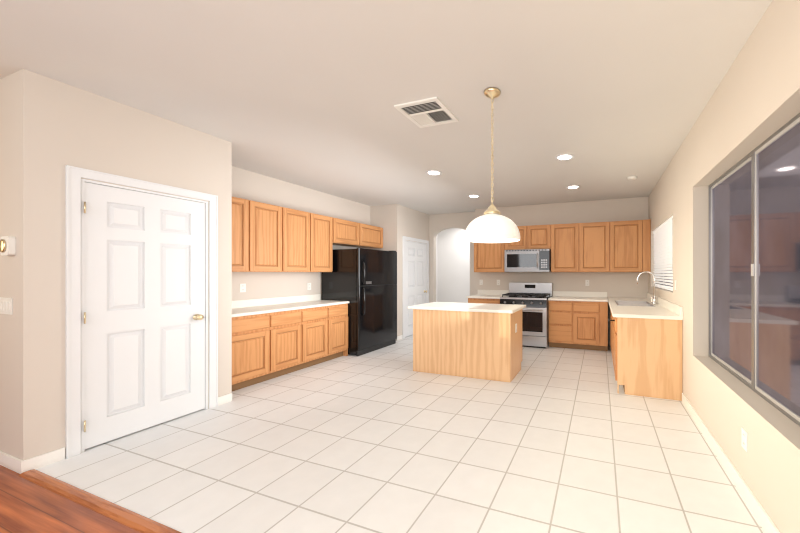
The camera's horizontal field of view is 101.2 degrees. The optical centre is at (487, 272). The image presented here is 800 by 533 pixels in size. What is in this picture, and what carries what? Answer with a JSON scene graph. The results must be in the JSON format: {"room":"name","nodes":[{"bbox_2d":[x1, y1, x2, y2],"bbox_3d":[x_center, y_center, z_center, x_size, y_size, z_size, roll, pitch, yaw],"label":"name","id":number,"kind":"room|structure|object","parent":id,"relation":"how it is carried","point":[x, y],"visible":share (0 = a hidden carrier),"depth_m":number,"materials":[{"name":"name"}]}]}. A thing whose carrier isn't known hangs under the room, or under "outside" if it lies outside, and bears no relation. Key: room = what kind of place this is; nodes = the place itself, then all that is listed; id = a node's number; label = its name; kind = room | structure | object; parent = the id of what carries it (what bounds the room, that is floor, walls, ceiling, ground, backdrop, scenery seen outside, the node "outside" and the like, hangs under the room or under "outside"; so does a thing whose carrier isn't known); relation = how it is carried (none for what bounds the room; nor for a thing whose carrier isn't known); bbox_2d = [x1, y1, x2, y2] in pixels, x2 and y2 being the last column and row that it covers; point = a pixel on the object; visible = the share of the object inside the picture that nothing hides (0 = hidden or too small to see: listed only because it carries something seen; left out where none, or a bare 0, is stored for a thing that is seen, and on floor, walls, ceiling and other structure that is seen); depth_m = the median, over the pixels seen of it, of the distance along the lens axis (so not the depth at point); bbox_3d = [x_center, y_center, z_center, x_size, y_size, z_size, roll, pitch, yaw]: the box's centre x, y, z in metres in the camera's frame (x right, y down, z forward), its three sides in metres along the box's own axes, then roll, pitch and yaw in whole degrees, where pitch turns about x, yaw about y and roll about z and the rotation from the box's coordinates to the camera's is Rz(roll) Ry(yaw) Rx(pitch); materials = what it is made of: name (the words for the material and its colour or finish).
{"room":"kitchen","nodes":[
{"label":"kitchen","id":0,"kind":"room"},
{"bbox_2d":[0,69,51,459],"bbox_3d":[-5.695,-0.015,3.128,5.420,2.750,0.130,0,0,19],"label":"wall","id":1,"kind":"structure","parent":0,"point":[50,128],"depth_m":2.22,"materials":[{"name":"paint"}]},
{"bbox_2d":[0,297,12,314],"bbox_3d":[-3.374,0.231,2.240,0.190,0.115,0.008,0,0,19],"label":"light switch","id":2,"kind":"object","parent":1,"relation":"attached to","point":[6,305],"visible":1,"depth_m":2.23,"materials":[{"name":"white plastic"}]},
{"bbox_2d":[0,236,15,255],"bbox_3d":[-3.332,-0.187,2.208,0.124,0.132,0.040,0,0,19],"label":"thermostat","id":3,"kind":"object","parent":1,"relation":"attached to","point":[7,245],"visible":1,"depth_m":2.19,"materials":[{"name":"white plastic"}]},
{"bbox_2d":[0,451,26,473],"bbox_3d":[-5.610,1.317,3.023,5.212,0.085,0.011,0,0,19],"label":"baseboard","id":4,"kind":"structure","parent":1,"relation":"attached to","point":[20,466],"depth_m":2.20,"materials":[{"name":"white paint"}]},
{"bbox_2d":[0,465,140,532],"bbox_3d":[-4.232,1.385,-0.099,10.080,0.050,5.010,0,0,19],"label":"floor","id":5,"kind":"structure","parent":0,"point":[27,506],"depth_m":1.80,"materials":[{"name":"laminate"}]},
{"bbox_2d":[19,469,181,532],"bbox_3d":[-1.019,1.354,1.428,4.490,0.011,0.070,0,0,19],"label":"transition strip","id":6,"kind":"object","parent":5,"relation":"on","point":[127,517],"depth_m":1.86,"materials":[{"name":"brown wood"}]},
{"bbox_2d":[52,79,235,450],"bbox_3d":[-2.980,-0.015,2.864,0.120,2.750,1.170,0,0,19],"label":"wall","id":7,"kind":"structure","parent":0,"point":[91,131],"depth_m":2.66,"materials":[{"name":"paint"}]},
{"bbox_2d":[65,165,217,458],"bbox_3d":[-2.966,0.285,2.811,0.176,2.149,0.978,0,0,19],"label":"pantry door","id":8,"kind":"structure","parent":7,"relation":"in","point":[136,310],"depth_m":2.70,"materials":[{"name":"white paint"}]},
{"bbox_2d":[236,167,371,299],"bbox_3d":[-3.202,-0.015,4.675,0.120,2.750,4.440,0,0,19],"label":"wall","id":9,"kind":"structure","parent":0,"point":[252,186],"depth_m":4.88,"materials":[{"name":"paint"}]},
{"bbox_2d":[240,284,245,291],"bbox_3d":[-3.277,0.200,4.267,0.007,0.115,0.072,0,0,19],"label":"electrical outlet","id":10,"kind":"object","parent":9,"relation":"attached to","point":[242,287],"visible":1,"depth_m":4.26,"materials":[{"name":"white plastic"}]},
{"bbox_2d":[232,197,255,271],"bbox_3d":[-3.239,-0.469,3.881,0.330,0.910,0.558,0,0,19],"label":"upper cabinet","id":11,"kind":"object","parent":9,"relation":"attached to","point":[243,210],"depth_m":3.96,"materials":[{"name":"brown wood"}]},
{"bbox_2d":[256,202,287,271],"bbox_3d":[-3.094,-0.469,4.292,0.330,0.910,0.586,0,0,19],"label":"upper cabinet","id":12,"kind":"object","parent":9,"relation":"attached to","point":[271,220],"depth_m":4.30,"materials":[{"name":"brown wood"}]},
{"bbox_2d":[232,294,319,308],"bbox_3d":[-3.168,0.410,4.552,0.019,0.100,1.870,0,0,19],"label":"backsplash","id":13,"kind":"structure","parent":9,"relation":"attached to","point":[277,300],"depth_m":4.65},
{"bbox_2d":[288,208,315,271],"bbox_3d":[-2.945,-0.469,4.717,0.330,0.910,0.586,0,0,19],"label":"upper cabinet","id":14,"kind":"object","parent":9,"relation":"attached to","point":[301,224],"depth_m":4.73,"materials":[{"name":"brown wood"}]},
{"bbox_2d":[316,214,335,271],"bbox_3d":[-2.809,-0.469,5.105,0.330,0.910,0.508,0,0,19],"label":"upper cabinet","id":15,"kind":"object","parent":9,"relation":"attached to","point":[325,225],"depth_m":5.14,"materials":[{"name":"brown wood"}]},
{"bbox_2d":[336,218,363,246],"bbox_3d":[-2.613,-0.714,5.664,0.330,0.420,0.678,0,0,19],"label":"upper cabinet","id":16,"kind":"object","parent":9,"relation":"attached to","point":[348,233],"depth_m":5.65,"materials":[{"name":"brown wood"}]},
{"bbox_2d":[356,225,382,248],"bbox_3d":[-2.420,-0.714,6.213,0.330,0.420,0.758,0,0,19],"label":"upper cabinet","id":17,"kind":"object","parent":9,"relation":"attached to","point":[373,235],"depth_m":6.24,"materials":[{"name":"brown wood"}]},
{"bbox_2d":[372,204,391,250],"bbox_3d":[-2.180,-0.015,6.605,0.510,2.750,0.120,0,0,19],"label":"wall","id":18,"kind":"structure","parent":0,"point":[381,214],"depth_m":6.52,"materials":[{"name":"paint"}]},
{"bbox_2d":[0,0,771,214],"bbox_3d":[-2.974,-1.440,3.482,10.080,0.100,12.600,0,0,19],"label":"ceiling","id":19,"kind":"structure","parent":0,"point":[611,96],"depth_m":2.28,"materials":[{"name":"paint"}]},
{"bbox_2d":[394,96,458,127],"bbox_3d":[-0.522,-1.382,2.769,0.400,0.014,0.410,0,0,19],"label":"ceiling vent","id":20,"kind":"object","parent":19,"relation":"in","point":[429,112],"visible":1,"depth_m":2.75,"materials":[{"name":"white plastic"}]},
{"bbox_2d":[426,170,441,175],"bbox_3d":[-0.749,-1.385,4.418,0.228,0.008,0.228,0,0,19],"label":"recessed light","id":21,"kind":"object","parent":19,"relation":"in","point":[433,172],"visible":0.96,"depth_m":4.40,"materials":[{"name":"white paint"}]},
{"bbox_2d":[468,195,479,197],"bbox_3d":[-0.256,-1.385,5.760,0.228,0.008,0.228,0,0,19],"label":"recessed light","id":22,"kind":"object","parent":19,"relation":"in","point":[473,196],"visible":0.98,"depth_m":5.78,"materials":[{"name":"white paint"}]},
{"bbox_2d":[464,87,519,242],"bbox_3d":[0.033,-0.819,2.447,0.430,1.142,0.430,0,0,19],"label":"pendant light","id":23,"kind":"object","parent":19,"relation":"hanging from","point":[491,225],"visible":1,"depth_m":2.33,"materials":[{"name":"white glass"}]},
{"bbox_2d":[555,154,573,160],"bbox_3d":[0.918,-1.385,3.822,0.228,0.008,0.228,0,0,19],"label":"recessed light","id":24,"kind":"object","parent":19,"relation":"in","point":[563,157],"visible":0.98,"depth_m":3.83,"materials":[{"name":"white paint"}]},
{"bbox_2d":[566,185,579,188],"bbox_3d":[1.375,-1.385,5.155,0.228,0.008,0.228,0,0,19],"label":"recessed light","id":25,"kind":"object","parent":19,"relation":"in","point":[573,187],"visible":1,"depth_m":5.16,"materials":[{"name":"white paint"}]},
{"bbox_2d":[627,176,636,179],"bbox_3d":[2.088,-1.372,4.619,0.132,0.035,0.132,0,0,19],"label":"smoke detector","id":26,"kind":"object","parent":19,"relation":"attached to","point":[631,177],"visible":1,"depth_m":4.58,"materials":[{"name":"white plastic"}]},
{"bbox_2d":[35,335,764,532],"bbox_3d":[-0.116,1.385,5.133,5.780,0.050,7.590,0,0,19],"label":"floor","id":27,"kind":"structure","parent":0,"point":[388,439],"depth_m":2.33,"materials":[{"name":"white tile"}]},
{"bbox_2d":[232,313,275,390],"bbox_3d":[-3.092,0.929,3.862,0.619,0.861,0.620,0,0,19],"label":"base cabinet","id":28,"kind":"object","parent":27,"relation":"on","point":[275,337],"depth_m":3.80,"materials":[{"name":"brown wood"}]},
{"bbox_2d":[232,301,343,316],"bbox_3d":[-2.885,0.480,4.452,0.619,0.038,1.870,0,0,19],"label":"countertop","id":29,"kind":"structure","parent":28,"relation":"on","point":[291,304],"depth_m":4.38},
{"bbox_2d":[276,309,307,376],"bbox_3d":[-2.938,0.929,4.301,0.619,0.861,0.590,0,0,19],"label":"base cabinet","id":30,"kind":"object","parent":27,"relation":"on","point":[291,324],"depth_m":4.27,"materials":[{"name":"brown wood"}]},
{"bbox_2d":[308,305,331,366],"bbox_3d":[-2.789,0.929,4.726,0.619,0.861,0.590,0,0,19],"label":"base cabinet","id":31,"kind":"object","parent":27,"relation":"on","point":[320,316],"depth_m":4.70,"materials":[{"name":"brown wood"}]},
{"bbox_2d":[332,301,349,358],"bbox_3d":[-2.657,0.929,5.103,0.619,0.861,0.490,0,0,19],"label":"base cabinet","id":32,"kind":"object","parent":27,"relation":"on","point":[339,312],"depth_m":5.07,"materials":[{"name":"brown wood"}]},
{"bbox_2d":[322,248,396,355],"bbox_3d":[-2.265,0.468,5.790,0.850,1.785,1.045,0,0,19],"label":"refrigerator","id":33,"kind":"object","parent":27,"relation":"on","point":[362,281],"visible":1,"depth_m":5.39,"materials":[{"name":"black metal"}]},
{"bbox_2d":[413,310,521,381],"bbox_3d":[-0.266,0.929,4.508,1.404,0.862,0.670,0,0,19],"label":"kitchen island","id":34,"kind":"object","parent":27,"relation":"on","point":[477,340],"depth_m":4.18,"materials":[{"name":"brown wood"}]},
{"bbox_2d":[408,302,523,313],"bbox_3d":[-0.279,0.479,4.512,1.482,0.038,0.736,0,0,19],"label":"island countertop","id":35,"kind":"structure","parent":34,"relation":"on","point":[477,308],"depth_m":4.29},
{"bbox_2d":[468,299,499,303],"bbox_3d":[0.018,0.929,6.497,0.681,0.861,0.620,0,0,19],"label":"base cabinet","id":36,"kind":"object","parent":27,"relation":"on","point":[489,301],"depth_m":6.20,"materials":[{"name":"brown wood"}]},
{"bbox_2d":[466,295,501,298],"bbox_3d":[0.009,0.480,6.501,0.701,0.038,0.620,0,0,19],"label":"countertop","id":37,"kind":"structure","parent":36,"relation":"on","point":[472,296],"depth_m":6.24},
{"bbox_2d":[500,283,551,347],"bbox_3d":[0.742,0.780,6.144,0.874,1.160,0.791,0,0,19],"label":"range","id":38,"kind":"object","parent":27,"relation":"on","point":[533,297],"visible":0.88,"depth_m":5.80,"materials":[{"name":"silver metal"}]},
{"bbox_2d":[548,299,577,348],"bbox_3d":[1.434,0.929,6.000,0.500,0.861,0.620,0,0,19],"label":"base cabinet","id":39,"kind":"object","parent":27,"relation":"on","point":[563,313],"depth_m":5.71,"materials":[{"name":"brown wood"}]},
{"bbox_2d":[578,299,607,350],"bbox_3d":[1.878,0.929,5.845,0.580,0.861,0.620,0,0,19],"label":"base cabinet","id":40,"kind":"object","parent":27,"relation":"on","point":[578,320],"depth_m":5.55,"materials":[{"name":"brown wood"}]},
{"bbox_2d":[550,295,607,302],"bbox_3d":[1.676,0.480,5.915,1.012,0.038,0.620,0,0,19],"label":"countertop","id":41,"kind":"structure","parent":40,"relation":"on","point":[554,296],"depth_m":5.99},
{"bbox_2d":[608,303,610,345],"bbox_3d":[2.492,0.929,5.598,0.660,0.862,0.675,0,0,19],"label":"dishwasher","id":42,"kind":"object","parent":27,"relation":"on","point":[609,320],"depth_m":5.38,"materials":[{"name":"black metal"}]},
{"bbox_2d":[611,315,682,400],"bbox_3d":[1.869,0.929,3.824,0.660,0.862,0.685,0,0,19],"label":"base cabinet","id":43,"kind":"object","parent":27,"relation":"on","point":[646,341],"depth_m":3.50,"materials":[{"name":"brown wood"}]},
{"bbox_2d":[608,299,682,318],"bbox_3d":[2.167,0.477,4.703,0.680,0.043,2.580,0,0,19],"label":"countertop","id":44,"kind":"structure","parent":43,"relation":"on","point":[640,308],"depth_m":3.91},
{"bbox_2d":[636,271,656,304],"bbox_3d":[2.402,0.216,4.862,0.272,0.486,0.268,0,0,19],"label":"faucet","id":45,"kind":"object","parent":44,"relation":"on","point":[653,299],"depth_m":4.77,"materials":[{"name":"silver metal"}]},
{"bbox_2d":[392,204,427,339],"bbox_3d":[-1.670,-0.015,7.030,0.130,2.750,1.260,0,0,19],"label":"wall","id":46,"kind":"structure","parent":0,"point":[408,222],"depth_m":6.56,"materials":[{"name":"paint"}]},
{"bbox_2d":[402,236,428,338],"bbox_3d":[-1.620,0.298,7.098,0.176,2.124,1.058,0,0,19],"label":"hall door","id":47,"kind":"structure","parent":46,"relation":"in","point":[415,272],"depth_m":6.97,"materials":[{"name":"white paint"}]},
{"bbox_2d":[428,212,471,302],"bbox_3d":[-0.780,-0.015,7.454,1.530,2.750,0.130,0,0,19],"label":"wall","id":48,"kind":"structure","parent":0,"point":[450,256],"depth_m":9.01,"materials":[{"name":"paint"}]},
{"bbox_2d":[472,197,647,344],"bbox_3d":[1.329,-0.015,6.428,3.370,2.750,0.130,0,0,19],"label":"wall","id":49,"kind":"structure","parent":0,"point":[616,284],"depth_m":6.22,"materials":[{"name":"paint"}]},
{"bbox_2d":[474,243,505,271],"bbox_3d":[0.074,-0.469,6.631,0.675,0.910,0.330,0,0,19],"label":"upper cabinet","id":50,"kind":"object","parent":49,"relation":"attached to","point":[488,257],"depth_m":6.47,"materials":[{"name":"brown wood"}]},
{"bbox_2d":[506,226,529,249],"bbox_3d":[0.637,-0.692,6.434,0.518,0.466,0.330,0,0,19],"label":"upper cabinet","id":51,"kind":"object","parent":49,"relation":"attached to","point":[524,243],"depth_m":6.25,"materials":[{"name":"brown wood"}]},
{"bbox_2d":[530,225,549,248],"bbox_3d":[1.000,-0.692,6.306,0.523,0.466,0.330,0,0,19],"label":"upper cabinet","id":52,"kind":"object","parent":49,"relation":"attached to","point":[539,234],"depth_m":6.14,"materials":[{"name":"brown wood"}]},
{"bbox_2d":[505,249,550,271],"bbox_3d":[0.799,-0.238,6.306,0.874,0.427,0.458,0,0,19],"label":"over-the-range microwave","id":53,"kind":"object","parent":52,"relation":"attached to","point":[532,260],"visible":1,"depth_m":6.12,"materials":[{"name":"silver metal"}]},
{"bbox_2d":[478,291,605,298],"bbox_3d":[1.015,0.410,6.465,2.623,0.100,0.020,0,0,19],"label":"backsplash","id":54,"kind":"structure","parent":49,"relation":"attached to","point":[601,295],"depth_m":6.27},
{"bbox_2d":[550,223,581,271],"bbox_3d":[1.524,-0.469,6.122,0.588,0.910,0.330,0,0,19],"label":"upper cabinet","id":55,"kind":"object","parent":49,"relation":"attached to","point":[565,239],"depth_m":5.97,"materials":[{"name":"brown wood"}]},
{"bbox_2d":[582,221,613,271],"bbox_3d":[1.986,-0.469,5.960,0.664,0.910,0.330,0,0,19],"label":"upper cabinet","id":56,"kind":"object","parent":49,"relation":"attached to","point":[597,238],"depth_m":5.78,"materials":[{"name":"brown wood"}]},
{"bbox_2d":[614,220,641,271],"bbox_3d":[2.456,-0.469,5.795,0.605,0.910,0.330,0,0,19],"label":"upper cabinet","id":57,"kind":"object","parent":49,"relation":"attached to","point":[627,234],"depth_m":5.62,"materials":[{"name":"brown wood"}]},
{"bbox_2d":[619,303,630,306],"bbox_3d":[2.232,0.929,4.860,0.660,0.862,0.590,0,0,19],"label":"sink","id":58,"kind":"object","parent":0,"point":[620,304],"depth_m":4.82,"materials":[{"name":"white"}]},
{"bbox_2d":[648,0,799,532],"bbox_3d":[1.293,-0.015,0.844,0.220,2.750,10.690,0,0,19],"label":"wall","id":59,"kind":"structure","parent":0,"point":[759,93],"depth_m":2.13,"materials":[{"name":"paint"}]},
{"bbox_2d":[653,216,672,290],"bbox_3d":[2.606,-0.240,4.644,0.158,0.956,1.746,0,0,19],"label":"window blinds","id":60,"kind":"object","parent":59,"relation":"attached to","point":[663,246],"visible":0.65,"depth_m":4.62,"materials":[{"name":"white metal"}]},
{"bbox_2d":[647,293,682,314],"bbox_3d":[2.479,0.410,4.593,0.019,0.099,2.580,0,0,19],"label":"backsplash","id":61,"kind":"structure","parent":59,"relation":"attached to","point":[678,310],"depth_m":4.10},
{"bbox_2d":[682,393,779,532],"bbox_3d":[0.769,1.312,-0.291,0.013,0.095,7.760,0,0,19],"label":"baseboard","id":62,"kind":"structure","parent":59,"relation":"attached to","point":[760,514],"depth_m":2.04,"materials":[{"name":"white paint"}]},
{"bbox_2d":[741,427,747,451],"bbox_3d":[1.554,1.010,1.934,0.007,0.115,0.072,0,0,19],"label":"outlet","id":63,"kind":"object","parent":59,"relation":"attached to","point":[744,439],"visible":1,"depth_m":1.93,"materials":[{"name":"white plastic"}]},
{"bbox_2d":[709,113,799,425],"bbox_3d":[1.766,-0.018,2.098,0.057,1.591,1.846,0,0,19],"label":"window","id":64,"kind":"structure","parent":59,"relation":"in","point":[754,270],"depth_m":2.02,"materials":[{"name":"clear glass"}]}
]}

